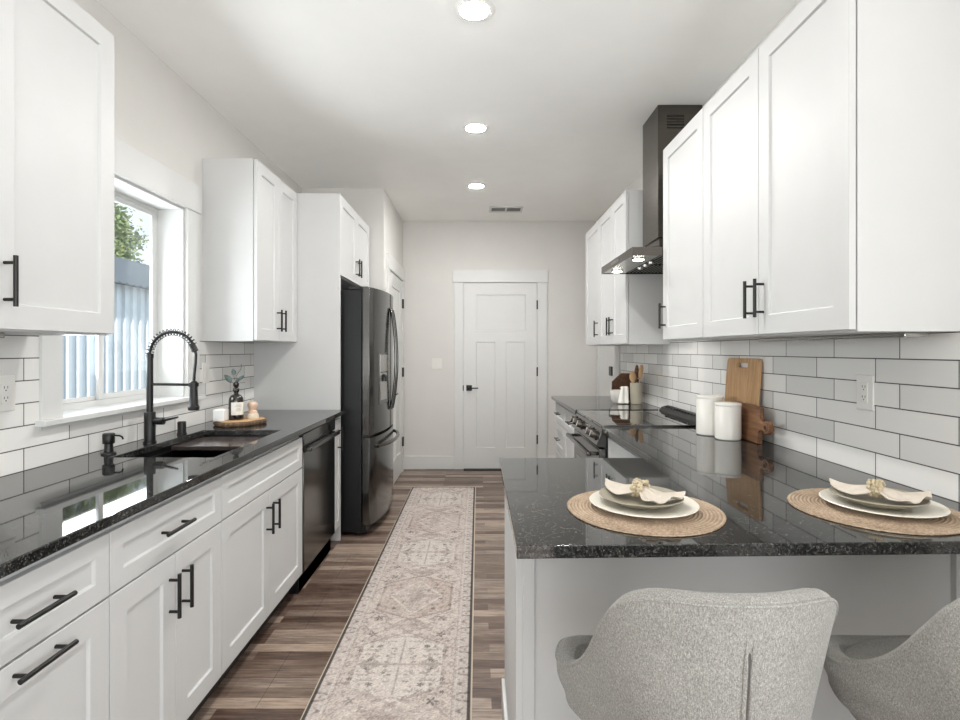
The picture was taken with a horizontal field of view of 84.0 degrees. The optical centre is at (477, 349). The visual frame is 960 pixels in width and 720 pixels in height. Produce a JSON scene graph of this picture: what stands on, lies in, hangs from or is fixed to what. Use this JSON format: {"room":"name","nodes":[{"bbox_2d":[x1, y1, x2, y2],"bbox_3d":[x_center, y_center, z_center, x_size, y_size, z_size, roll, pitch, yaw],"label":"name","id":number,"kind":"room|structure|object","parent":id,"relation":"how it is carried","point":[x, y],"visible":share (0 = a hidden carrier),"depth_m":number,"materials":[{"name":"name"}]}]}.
{"room":"kitchen","nodes":[
{"label":"kitchen","id":0,"kind":"room"},
{"bbox_2d":[73,0,301,340],"bbox_3d":[-1.643,-0.055,1.360,0.165,2.750,9.520,0,0,0],"label":"wall","id":1,"kind":"structure","parent":0,"point":[157,113],"depth_m":2.66,"materials":[{"name":"grey paint"}]},
{"bbox_2d":[0,0,113,334],"bbox_3d":[-1.387,-0.568,1.372,0.347,1.035,0.928,0,0,0],"label":"upper cabinet","id":2,"kind":"object","parent":1,"relation":"attached to","point":[57,61],"visible":1,"depth_m":1.59,"materials":[{"name":"white paint"}]},
{"bbox_2d":[35,136,205,429],"bbox_3d":[-1.619,-0.309,2.418,0.209,1.186,1.104,0,0,0],"label":"trim","id":3,"kind":"structure","parent":1,"relation":"attached to","point":[130,164],"depth_m":2.49,"materials":[{"name":"white paint"}]},
{"bbox_2d":[63,175,183,410],"bbox_3d":[-1.643,-0.251,2.405,0.165,1.002,0.853,0,0,0],"label":"window","id":4,"kind":"structure","parent":1,"relation":"in","point":[166,217],"depth_m":2.82,"materials":[{"name":"white paint"}]},
{"bbox_2d":[0,335,253,476],"bbox_3d":[-1.555,0.196,1.994,0.010,0.495,3.388,0,0,0],"label":"backsplash","id":5,"kind":"structure","parent":1,"relation":"attached to","point":[23,447],"depth_m":2.04,"materials":[{"name":"white tile"}]},
{"bbox_2d":[0,375,14,411],"bbox_3d":[-1.546,0.142,1.742,0.009,0.117,0.077,0,0,0],"label":"power outlet","id":6,"kind":"object","parent":5,"relation":"attached to","point":[7,382],"visible":1,"depth_m":1.75,"materials":[{"name":"white plastic"}]},
{"bbox_2d":[202,362,208,383],"bbox_3d":[-1.546,0.130,3.030,0.008,0.117,0.077,0,0,0],"label":"blank plate","id":7,"kind":"object","parent":5,"relation":"attached to","point":[205,366],"visible":1,"depth_m":3.02,"materials":[{"name":"white plastic"}]},
{"bbox_2d":[202,158,296,342],"bbox_3d":[-1.387,-0.568,3.351,0.347,1.035,0.666,0,0,0],"label":"upper cabinet","id":8,"kind":"object","parent":1,"relation":"attached to","point":[249,214],"visible":1,"depth_m":3.02,"materials":[{"name":"white paint"}]},
{"bbox_2d":[341,196,368,289],"bbox_3d":[-1.239,-0.800,4.202,0.642,0.570,0.976,0,0,0],"label":"upper cabinet","id":9,"kind":"object","parent":1,"relation":"attached to","point":[354,231],"visible":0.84,"depth_m":4.13,"materials":[{"name":"white paint"}]},
{"bbox_2d":[192,469,504,719],"bbox_3d":[-0.125,1.370,1.360,3.270,0.100,9.520,0,0,0],"label":"floor","id":10,"kind":"structure","parent":0,"point":[276,677],"depth_m":2.58,"materials":[{"name":"brown wood"}]},
{"bbox_2d":[0,531,108,719],"bbox_3d":[-1.220,0.882,1.129,0.620,0.875,0.485,0,0,0],"label":"base cabinet","id":11,"kind":"object","parent":10,"relation":"on","point":[54,609],"visible":0.99,"depth_m":1.21,"materials":[{"name":"white paint"}]},
{"bbox_2d":[102,476,221,719],"bbox_3d":[-1.220,0.882,1.673,0.620,0.875,0.599,0,0,0],"label":"base cabinet","id":12,"kind":"object","parent":10,"relation":"on","point":[165,596],"visible":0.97,"depth_m":1.63,"materials":[{"name":"white paint"}]},
{"bbox_2d":[202,436,301,705],"bbox_3d":[-1.220,0.882,2.426,0.620,0.875,0.904,0,0,0],"label":"base cabinet","id":13,"kind":"object","parent":10,"relation":"on","point":[261,522],"visible":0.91,"depth_m":2.30,"materials":[{"name":"white paint"}]},
{"bbox_2d":[0,410,344,578],"bbox_3d":[-1.234,0.427,1.994,0.633,0.028,3.388,0,0,0],"label":"countertop","id":14,"kind":"structure","parent":13,"relation":"on","point":[45,510],"depth_m":1.66,"materials":[{"name":"black stone"}]},
{"bbox_2d":[100,433,123,454],"bbox_3d":[-1.449,0.372,2.117,0.087,0.082,0.054,0,0,0],"label":"soap dispenser","id":15,"kind":"object","parent":14,"relation":"on","point":[108,439],"visible":1,"depth_m":2.10,"materials":[{"name":"black metal"}]},
{"bbox_2d":[143,328,199,443],"bbox_3d":[-1.361,0.158,2.368,0.246,0.509,0.054,0,0,0],"label":"faucet","id":16,"kind":"object","parent":14,"relation":"on","point":[150,419],"visible":1,"depth_m":2.36,"materials":[{"name":"black metal"}]},
{"bbox_2d":[177,421,186,434],"bbox_3d":[-1.455,0.382,2.620,0.044,0.062,0.044,0,0,0],"label":"air gap cap","id":17,"kind":"object","parent":14,"relation":"on","point":[181,425],"visible":1,"depth_m":2.60,"materials":[{"name":"black metal"}]},
{"bbox_2d":[132,435,267,457],"bbox_3d":[-1.216,0.557,2.402,0.433,0.230,0.737,0,0,0],"label":"sink","id":18,"kind":"object","parent":14,"relation":"in","point":[166,452],"visible":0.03,"depth_m":2.59,"materials":[{"name":"black"}]},
{"bbox_2d":[171,436,264,449],"bbox_3d":[-1.216,0.455,2.607,0.408,0.020,0.283,0,0,0],"label":"board","id":19,"kind":"object","parent":18,"relation":"on","point":[204,442],"visible":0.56,"depth_m":2.54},
{"bbox_2d":[213,416,266,426],"bbox_3d":[-1.334,0.400,2.977,0.283,0.026,0.278,0,0,0],"label":"wooden tray","id":20,"kind":"object","parent":14,"relation":"on","point":[261,420],"visible":0.76,"depth_m":2.89,"materials":[{"name":"brown wood"}]},
{"bbox_2d":[213,408,228,420],"bbox_3d":[-1.405,0.354,2.915,0.060,0.066,0.060,0,0,0],"label":"candle","id":21,"kind":"object","parent":20,"relation":"on","point":[219,414],"visible":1,"depth_m":2.88,"materials":[{"name":"white wax"}]},
{"bbox_2d":[228,382,243,419],"bbox_3d":[-1.348,0.283,2.972,0.078,0.208,0.078,0,0,0],"label":"bottle","id":22,"kind":"object","parent":20,"relation":"on","point":[236,401],"visible":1,"depth_m":2.94,"materials":[{"name":"black glass"}]},
{"bbox_2d":[224,364,244,382],"bbox_3d":[-1.353,0.141,2.967,0.113,0.127,0.022,0,0,0],"label":"eucalyptus sprig","id":23,"kind":"object","parent":22,"relation":"on","point":[228,378],"visible":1,"depth_m":2.96,"materials":[{"name":"green plant"}]},
{"bbox_2d":[246,401,258,418],"bbox_3d":[-1.283,0.339,3.035,0.070,0.095,0.070,0,0,0],"label":"dish brush","id":24,"kind":"object","parent":20,"relation":"on","point":[252,413],"visible":1,"depth_m":3.01,"materials":[{"name":"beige wood"}]},
{"bbox_2d":[254,193,340,540],"bbox_3d":[-1.258,0.117,3.701,0.605,2.405,0.022,0,0,0],"label":"cabinet surround","id":25,"kind":"object","parent":10,"relation":"on","point":[303,374],"visible":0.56,"depth_m":3.69,"materials":[{"name":"white paint"}]},
{"bbox_2d":[289,419,339,593],"bbox_3d":[-1.202,0.883,3.203,0.595,0.873,0.634,0,0,0],"label":"dishwasher","id":26,"kind":"object","parent":10,"relation":"on","point":[318,444],"visible":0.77,"depth_m":3.13,"materials":[{"name":"black metal"}]},
{"bbox_2d":[333,417,342,530],"bbox_3d":[-1.220,0.882,3.604,0.620,0.875,0.159,0,0,0],"label":"base cabinet","id":27,"kind":"object","parent":10,"relation":"on","point":[339,438],"visible":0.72,"depth_m":3.63,"materials":[{"name":"white paint"}]},
{"bbox_2d":[341,286,399,533],"bbox_3d":[-1.071,0.434,4.230,0.877,1.772,0.910,0,0,0],"label":"refrigerator","id":28,"kind":"object","parent":10,"relation":"on","point":[368,320],"visible":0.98,"depth_m":3.78,"materials":[{"name":"black metal"}]},
{"bbox_2d":[300,487,475,719],"bbox_3d":[-0.329,1.316,3.208,0.613,0.006,3.816,0,0,0],"label":"runner rug","id":29,"kind":"object","parent":10,"relation":"on","point":[404,650],"visible":1,"depth_m":2.52,"materials":[{"name":"beige fabric"}]},
{"bbox_2d":[554,402,564,457],"bbox_3d":[0.969,0.882,4.553,0.622,0.875,0.465,0,0,0],"label":"base cabinet","id":30,"kind":"object","parent":10,"relation":"on","point":[559,412],"visible":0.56,"depth_m":4.55,"materials":[{"name":"white paint"}]},
{"bbox_2d":[564,408,574,457],"bbox_3d":[0.969,0.882,3.973,0.622,0.875,0.690,0,0,0],"label":"base cabinet","id":31,"kind":"object","parent":10,"relation":"on","point":[568,444],"visible":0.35,"depth_m":4.14,"materials":[{"name":"white paint"}]},
{"bbox_2d":[551,396,659,414],"bbox_3d":[0.980,0.427,4.213,0.640,0.028,1.174,0,0,0],"label":"countertop","id":32,"kind":"structure","parent":31,"relation":"on","point":[570,403],"depth_m":4.12,"materials":[{"name":"black stone"}]},
{"bbox_2d":[610,390,619,402],"bbox_3d":[1.085,0.363,4.160,0.114,0.100,0.114,0,0,0],"label":"bowl","id":33,"kind":"object","parent":32,"relation":"on","point":[614,394],"visible":0.73,"depth_m":4.12,"materials":[{"name":"white ceramic"}]},
{"bbox_2d":[618,386,628,403],"bbox_3d":[1.117,0.344,4.104,0.080,0.126,0.107,0,0,16],"label":"dish towel","id":34,"kind":"object","parent":32,"relation":"on","point":[624,392],"visible":1,"depth_m":4.08,"materials":[{"name":"white fabric"}]},
{"bbox_2d":[611,373,640,400],"bbox_3d":[1.185,0.299,4.272,0.228,0.226,0.054,0,0,0],"label":"board","id":35,"kind":"object","parent":32,"relation":"on","point":[623,379],"visible":0.33,"depth_m":4.26,"materials":[{"name":"brown wood"}]},
{"bbox_2d":[630,382,641,403],"bbox_3d":[1.215,0.332,4.095,0.091,0.162,0.091,0,0,0],"label":"utensil crock","id":36,"kind":"object","parent":32,"relation":"on","point":[635,388],"visible":0.98,"depth_m":4.06,"materials":[{"name":"beige ceramic"}]},
{"bbox_2d":[629,371,635,382],"bbox_3d":[1.187,0.276,4.090,0.052,0.232,0.015,0,0,0],"label":"wooden spoon","id":37,"kind":"object","parent":36,"relation":"in","point":[632,376],"visible":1,"depth_m":4.08,"materials":[{"name":"brown wood"}]},
{"bbox_2d":[634,365,638,382],"bbox_3d":[1.217,0.254,4.117,0.045,0.275,0.015,0,0,-24],"label":"wooden stirrer","id":38,"kind":"object","parent":36,"relation":"in","point":[636,366],"visible":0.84,"depth_m":4.12,"materials":[{"name":"brown wood"}]},
{"bbox_2d":[638,365,642,382],"bbox_3d":[1.236,0.252,4.076,0.055,0.280,0.012,0,0,12],"label":"wooden spatula","id":39,"kind":"object","parent":36,"relation":"in","point":[640,373],"visible":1,"depth_m":4.07,"materials":[{"name":"brown wood"}]},
{"bbox_2d":[608,438,639,457],"bbox_3d":[0.969,0.882,2.450,0.622,0.875,0.810,0,0,0],"label":"base cabinet","id":40,"kind":"object","parent":10,"relation":"on","point":[615,450],"visible":0.05,"depth_m":2.66,"materials":[{"name":"white paint"}]},
{"bbox_2d":[566,405,695,457],"bbox_3d":[0.942,0.845,3.242,0.704,0.950,0.764,0,0,0],"label":"range","id":41,"kind":"object","parent":10,"relation":"on","point":[588,438],"visible":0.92,"depth_m":3.17,"materials":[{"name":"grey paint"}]},
{"bbox_2d":[575,409,695,427],"bbox_3d":[0.941,0.412,3.242,0.558,0.018,0.764,0,0,0],"label":"cooktop","id":42,"kind":"object","parent":41,"relation":"in","point":[596,418],"depth_m":3.17,"materials":[{"name":"black glass"}]},
{"bbox_2d":[555,588,838,719],"bbox_3d":[0.406,0.846,1.033,0.493,0.954,0.500,0,0,0],"label":"counter stool","id":43,"kind":"object","parent":10,"relation":"on","point":[655,653],"visible":1,"depth_m":0.82,"materials":[{"name":"grey fabric"}]},
{"bbox_2d":[501,498,959,719],"bbox_3d":[0.698,0.882,1.696,1.220,0.875,0.607,0,0,0],"label":"base cabinet","id":44,"kind":"object","parent":10,"relation":"on","point":[548,601],"visible":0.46,"depth_m":1.41,"materials":[{"name":"white paint"}]},
{"bbox_2d":[499,427,959,558],"bbox_3d":[0.691,0.427,1.991,1.218,0.028,1.734,0,0,0],"label":"countertop","id":45,"kind":"structure","parent":44,"relation":"on","point":[750,482],"depth_m":1.47,"materials":[{"name":"black stone"}]},
{"bbox_2d":[567,490,726,536],"bbox_3d":[0.428,0.409,1.371,0.392,0.006,0.391,0,0,0],"label":"placemat","id":46,"kind":"object","parent":45,"relation":"on","point":[709,518],"visible":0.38,"depth_m":1.27,"materials":[{"name":"beige wicker"}]},
{"bbox_2d":[589,491,699,517],"bbox_3d":[0.424,0.397,1.372,0.270,0.018,0.270,0,0,0],"label":"dinner plate","id":47,"kind":"object","parent":46,"relation":"on","point":[688,506],"visible":0.52,"depth_m":1.32,"materials":[{"name":"white ceramic"}]},
{"bbox_2d":[599,484,683,509],"bbox_3d":[0.420,0.384,1.378,0.210,0.024,0.210,0,0,0],"label":"shallow bowl","id":48,"kind":"object","parent":47,"relation":"on","point":[626,500],"visible":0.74,"depth_m":1.36,"materials":[{"name":"grey ceramic"}]},
{"bbox_2d":[605,478,685,503],"bbox_3d":[0.409,0.362,1.364,0.215,0.032,0.127,0,0,42],"label":"napkin","id":49,"kind":"object","parent":48,"relation":"on","point":[648,494],"visible":0.91,"depth_m":1.35,"materials":[{"name":"beige fabric"}]},
{"bbox_2d":[629,478,649,498],"bbox_3d":[0.420,0.359,1.382,0.052,0.051,0.039,0,0,-43],"label":"napkin ring","id":50,"kind":"object","parent":49,"relation":"on","point":[636,482],"visible":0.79,"depth_m":1.37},
{"bbox_2d":[696,394,723,435],"bbox_3d":[1.135,0.316,2.613,0.127,0.194,0.127,0,0,0],"label":"canister","id":51,"kind":"object","parent":45,"relation":"on","point":[705,407],"visible":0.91,"depth_m":2.57,"materials":[{"name":"white ceramic"}]},
{"bbox_2d":[714,401,741,440],"bbox_3d":[1.160,0.328,2.475,0.116,0.171,0.116,0,0,0],"label":"canister","id":52,"kind":"object","parent":45,"relation":"on","point":[728,415],"visible":1,"depth_m":2.43,"materials":[{"name":"white ceramic"}]},
{"bbox_2d":[724,358,761,405],"bbox_3d":[1.274,0.225,2.580,0.043,0.369,0.310,0,0,0],"label":"cutting board","id":53,"kind":"object","parent":45,"relation":"on","point":[743,384],"visible":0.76,"depth_m":2.55,"materials":[{"name":"brown wood"}]},
{"bbox_2d":[731,401,773,443],"bbox_3d":[1.239,0.330,2.429,0.031,0.163,0.362,0,0,0],"label":"paddle board","id":54,"kind":"object","parent":45,"relation":"on","point":[754,426],"visible":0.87,"depth_m":2.37,"materials":[{"name":"brown wood"}]},
{"bbox_2d":[787,488,959,535],"bbox_3d":[1.022,0.409,1.380,0.391,0.006,0.391,0,0,0],"label":"placemat","id":55,"kind":"object","parent":45,"relation":"on","point":[809,501],"visible":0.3,"depth_m":1.29,"materials":[{"name":"beige wicker"}]},
{"bbox_2d":[819,489,950,517],"bbox_3d":[1.036,0.397,1.372,0.270,0.018,0.270,0,0,0],"label":"dinner plate","id":56,"kind":"object","parent":55,"relation":"on","point":[934,509],"visible":0.53,"depth_m":1.32,"materials":[{"name":"white ceramic"}]},
{"bbox_2d":[829,484,930,509],"bbox_3d":[1.032,0.384,1.378,0.210,0.024,0.210,0,0,0],"label":"shallow bowl","id":57,"kind":"object","parent":56,"relation":"on","point":[861,499],"visible":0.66,"depth_m":1.35,"materials":[{"name":"grey ceramic"}]},
{"bbox_2d":[829,478,931,503],"bbox_3d":[1.021,0.362,1.364,0.215,0.032,0.127,0,0,41],"label":"napkin","id":58,"kind":"object","parent":57,"relation":"on","point":[890,494],"visible":0.94,"depth_m":1.35,"materials":[{"name":"beige fabric"}]},
{"bbox_2d":[866,479,885,498],"bbox_3d":[1.031,0.359,1.382,0.039,0.050,0.052,0,0,44],"label":"napkin ring","id":59,"kind":"object","parent":58,"relation":"on","point":[875,491],"visible":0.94,"depth_m":1.37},
{"bbox_2d":[823,598,959,719],"bbox_3d":[0.971,0.846,1.033,0.493,0.954,0.500,0,0,0],"label":"counter stool","id":60,"kind":"object","parent":10,"relation":"on","point":[916,676],"visible":0.94,"depth_m":0.97,"materials":[{"name":"grey fabric"}]},
{"bbox_2d":[844,638,907,658],"bbox_3d":[0.970,0.695,1.052,0.406,0.081,0.393,0,0,0],"label":"seat cushion","id":61,"kind":"object","parent":60,"relation":"on","point":[857,648],"depth_m":1.19,"materials":[{"name":"grey fabric"}]},
{"bbox_2d":[302,188,402,291],"bbox_3d":[-1.196,-0.055,5.318,0.727,2.750,1.204,0,0,0],"label":"wall","id":62,"kind":"structure","parent":0,"point":[374,206],"depth_m":4.72,"materials":[{"name":"grey paint"}]},
{"bbox_2d":[386,253,404,471],"bbox_3d":[-0.820,0.217,5.362,0.026,2.205,1.045,0,0,0],"label":"trim","id":63,"kind":"structure","parent":62,"relation":"attached to","point":[392,265],"depth_m":5.70,"materials":[{"name":"white paint"}]},
{"bbox_2d":[390,271,403,484],"bbox_3d":[-0.798,0.286,5.378,0.070,2.052,0.845,0,0,0],"label":"door","id":64,"kind":"structure","parent":62,"relation":"in","point":[395,282],"depth_m":5.57,"materials":[{"name":"white paint"}]},
{"bbox_2d":[97,0,797,220],"bbox_3d":[-0.125,-1.505,1.360,3.270,0.150,9.520,0,0,0],"label":"ceiling","id":65,"kind":"structure","parent":0,"point":[334,93],"depth_m":2.81,"materials":[{"name":"paint"}]},
{"bbox_2d":[454,0,494,22],"bbox_3d":[-0.015,-1.426,2.243,0.176,0.007,0.176,0,0,0],"label":"recessed light","id":66,"kind":"object","parent":65,"relation":"in","point":[471,11],"visible":1,"depth_m":2.24,"materials":[{"name":"paint"}]},
{"bbox_2d":[462,122,488,133],"bbox_3d":[-0.015,-1.426,3.435,0.176,0.007,0.176,0,0,0],"label":"recessed light","id":67,"kind":"object","parent":65,"relation":"in","point":[473,127],"visible":1,"depth_m":3.42,"materials":[{"name":"paint"}]},
{"bbox_2d":[466,183,485,188],"bbox_3d":[-0.015,-1.426,4.650,0.176,0.007,0.176,0,0,0],"label":"recessed light","id":68,"kind":"object","parent":65,"relation":"in","point":[471,185],"visible":1,"depth_m":4.64,"materials":[{"name":"paint"}]},
{"bbox_2d":[489,206,522,212],"bbox_3d":[0.283,-1.426,5.410,0.337,0.007,0.220,0,0,0],"label":"ceiling vent","id":69,"kind":"object","parent":65,"relation":"in","point":[492,209],"visible":1,"depth_m":5.41,"materials":[{"name":"white metal"}]},
{"bbox_2d":[403,221,595,468],"bbox_3d":[-0.125,-0.055,6.010,2.870,2.750,0.180,0,0,0],"label":"wall","id":70,"kind":"structure","parent":0,"point":[432,250],"depth_m":5.92,"materials":[{"name":"grey paint"}]},
{"bbox_2d":[404,456,453,468],"bbox_3d":[-0.548,1.248,5.913,0.569,0.145,0.014,0,0,0],"label":"baseboard","id":71,"kind":"structure","parent":70,"relation":"attached to","point":[410,462],"depth_m":5.91,"materials":[{"name":"white paint"}]},
{"bbox_2d":[432,358,441,368],"bbox_3d":[-0.456,0.151,5.914,0.119,0.118,0.012,0,0,0],"label":"light switch","id":72,"kind":"object","parent":70,"relation":"attached to","point":[436,362],"visible":1,"depth_m":5.91,"materials":[{"name":"white plastic"}]},
{"bbox_2d":[464,469,499,470],"bbox_3d":[0.247,1.317,5.864,0.806,0.007,0.088,0,0,0],"label":"trim","id":73,"kind":"structure","parent":70,"relation":"attached to","point":[464,469],"depth_m":5.84,"materials":[{"name":"brown wood"}]},
{"bbox_2d":[463,283,537,467],"bbox_3d":[0.247,0.286,5.885,0.830,2.052,0.070,0,0,0],"label":"door","id":74,"kind":"structure","parent":70,"relation":"in","point":[501,369],"depth_m":5.91,"materials":[{"name":"white paint"}]},
{"bbox_2d":[453,270,547,468],"bbox_3d":[0.247,0.217,5.907,1.050,2.205,0.026,0,0,0],"label":"trim","id":75,"kind":"structure","parent":70,"relation":"attached to","point":[540,277],"depth_m":5.90,"materials":[{"name":"white paint"}]},
{"bbox_2d":[596,0,801,341],"bbox_3d":[1.400,-0.055,1.360,0.180,2.750,9.520,0,0,0],"label":"wall","id":76,"kind":"structure","parent":0,"point":[637,183],"depth_m":2.90,"materials":[{"name":"grey paint"}]},
{"bbox_2d":[596,346,612,395],"bbox_3d":[1.297,0.286,5.503,0.026,2.052,0.755,0,0,0],"label":"door","id":77,"kind":"structure","parent":76,"relation":"in","point":[604,354],"depth_m":5.51,"materials":[{"name":"white paint"}]},
{"bbox_2d":[586,220,631,345],"bbox_3d":[1.137,-0.561,4.681,0.347,1.047,0.558,0,0,0],"label":"upper cabinet","id":78,"kind":"object","parent":76,"relation":"attached to","point":[592,236],"visible":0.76,"depth_m":4.70,"materials":[{"name":"white paint"}]},
{"bbox_2d":[613,346,619,379],"bbox_3d":[1.297,0.217,5.380,0.026,2.205,1.020,0,0,0],"label":"trim","id":79,"kind":"structure","parent":76,"relation":"attached to","point":[616,349],"depth_m":4.97,"materials":[{"name":"white paint"}]},
{"bbox_2d":[599,190,670,344],"bbox_3d":[1.137,-0.561,4.006,0.347,1.047,0.788,0,0,0],"label":"upper cabinet","id":80,"kind":"object","parent":76,"relation":"attached to","point":[628,303],"visible":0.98,"depth_m":3.62,"materials":[{"name":"white paint"}]},
{"bbox_2d":[601,105,701,273],"bbox_3d":[1.070,-0.967,3.248,0.474,0.922,0.720,0,0,0],"label":"range hood","id":81,"kind":"object","parent":76,"relation":"attached to","point":[665,122],"visible":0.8,"depth_m":3.15,"materials":[{"name":"metal"}]},
{"bbox_2d":[611,270,622,272],"bbox_3d":[0.907,-0.512,3.474,0.076,0.011,0.076,0,0,0],"label":"lamp","id":82,"kind":"object","parent":81,"relation":"on","point":[614,271],"depth_m":3.45,"materials":[{"name":"beige"}]},
{"bbox_2d":[631,258,644,260],"bbox_3d":[0.907,-0.514,3.016,0.075,0.008,0.075,0,0,-8],"label":"lamp","id":83,"kind":"object","parent":81,"relation":"on","point":[632,259],"depth_m":3.00,"materials":[{"name":"beige"}]},
{"bbox_2d":[658,108,750,340],"bbox_3d":[1.137,-0.568,2.628,0.347,1.035,0.512,0,0,0],"label":"upper cabinet","id":84,"kind":"object","parent":76,"relation":"attached to","point":[682,307],"visible":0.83,"depth_m":2.61,"materials":[{"name":"white paint"}]},
{"bbox_2d":[620,331,959,502],"bbox_3d":[1.305,0.195,2.965,0.010,0.497,3.810,0,0,0],"label":"backsplash","id":85,"kind":"structure","parent":76,"relation":"attached to","point":[910,438],"depth_m":1.87,"materials":[{"name":"white tile"}]},
{"bbox_2d":[857,374,873,410],"bbox_3d":[1.296,0.142,1.786,0.009,0.117,0.077,0,0,0],"label":"power outlet","id":86,"kind":"object","parent":85,"relation":"attached to","point":[865,383],"visible":1,"depth_m":1.78,"materials":[{"name":"white plastic"}]},
{"bbox_2d":[703,0,959,338],"bbox_3d":[1.137,-0.568,1.903,0.347,1.035,0.934,0,0,0],"label":"upper cabinet","id":87,"kind":"object","parent":76,"relation":"attached to","point":[831,155],"visible":0.98,"depth_m":1.48,"materials":[{"name":"white paint"}]},
{"bbox_2d":[759,332,928,341],"bbox_3d":[1.235,-0.043,1.890,0.070,0.014,0.780,0,0,0],"label":"light bar","id":88,"kind":"object","parent":87,"relation":"attached to","point":[904,334],"visible":1,"depth_m":1.71,"materials":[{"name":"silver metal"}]},
{"label":"outside","id":89,"kind":"structure","parent":0,"visible":0},
{"bbox_3d":[-20.905,1.720,27.500,38.190,0.200,65.000,0,0,0],"label":"ground","id":90,"kind":"structure","parent":89,"visible":0},
{"bbox_2d":[63,256,149,398],"bbox_3d":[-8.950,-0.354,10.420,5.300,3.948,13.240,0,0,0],"label":"fence","id":91,"kind":"object","parent":90,"relation":"on","point":[124,356],"visible":0.08,"depth_m":9.72,"materials":[{"name":"white wood"}]},
{"bbox_2d":[114,202,149,262],"bbox_3d":[-15.033,-2.322,20.633,4.025,7.896,4.070,0,0,-30],"label":"tree","id":92,"kind":"object","parent":90,"relation":"on","point":[123,244],"visible":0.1,"depth_m":20.98,"materials":[{"name":"green plant"}]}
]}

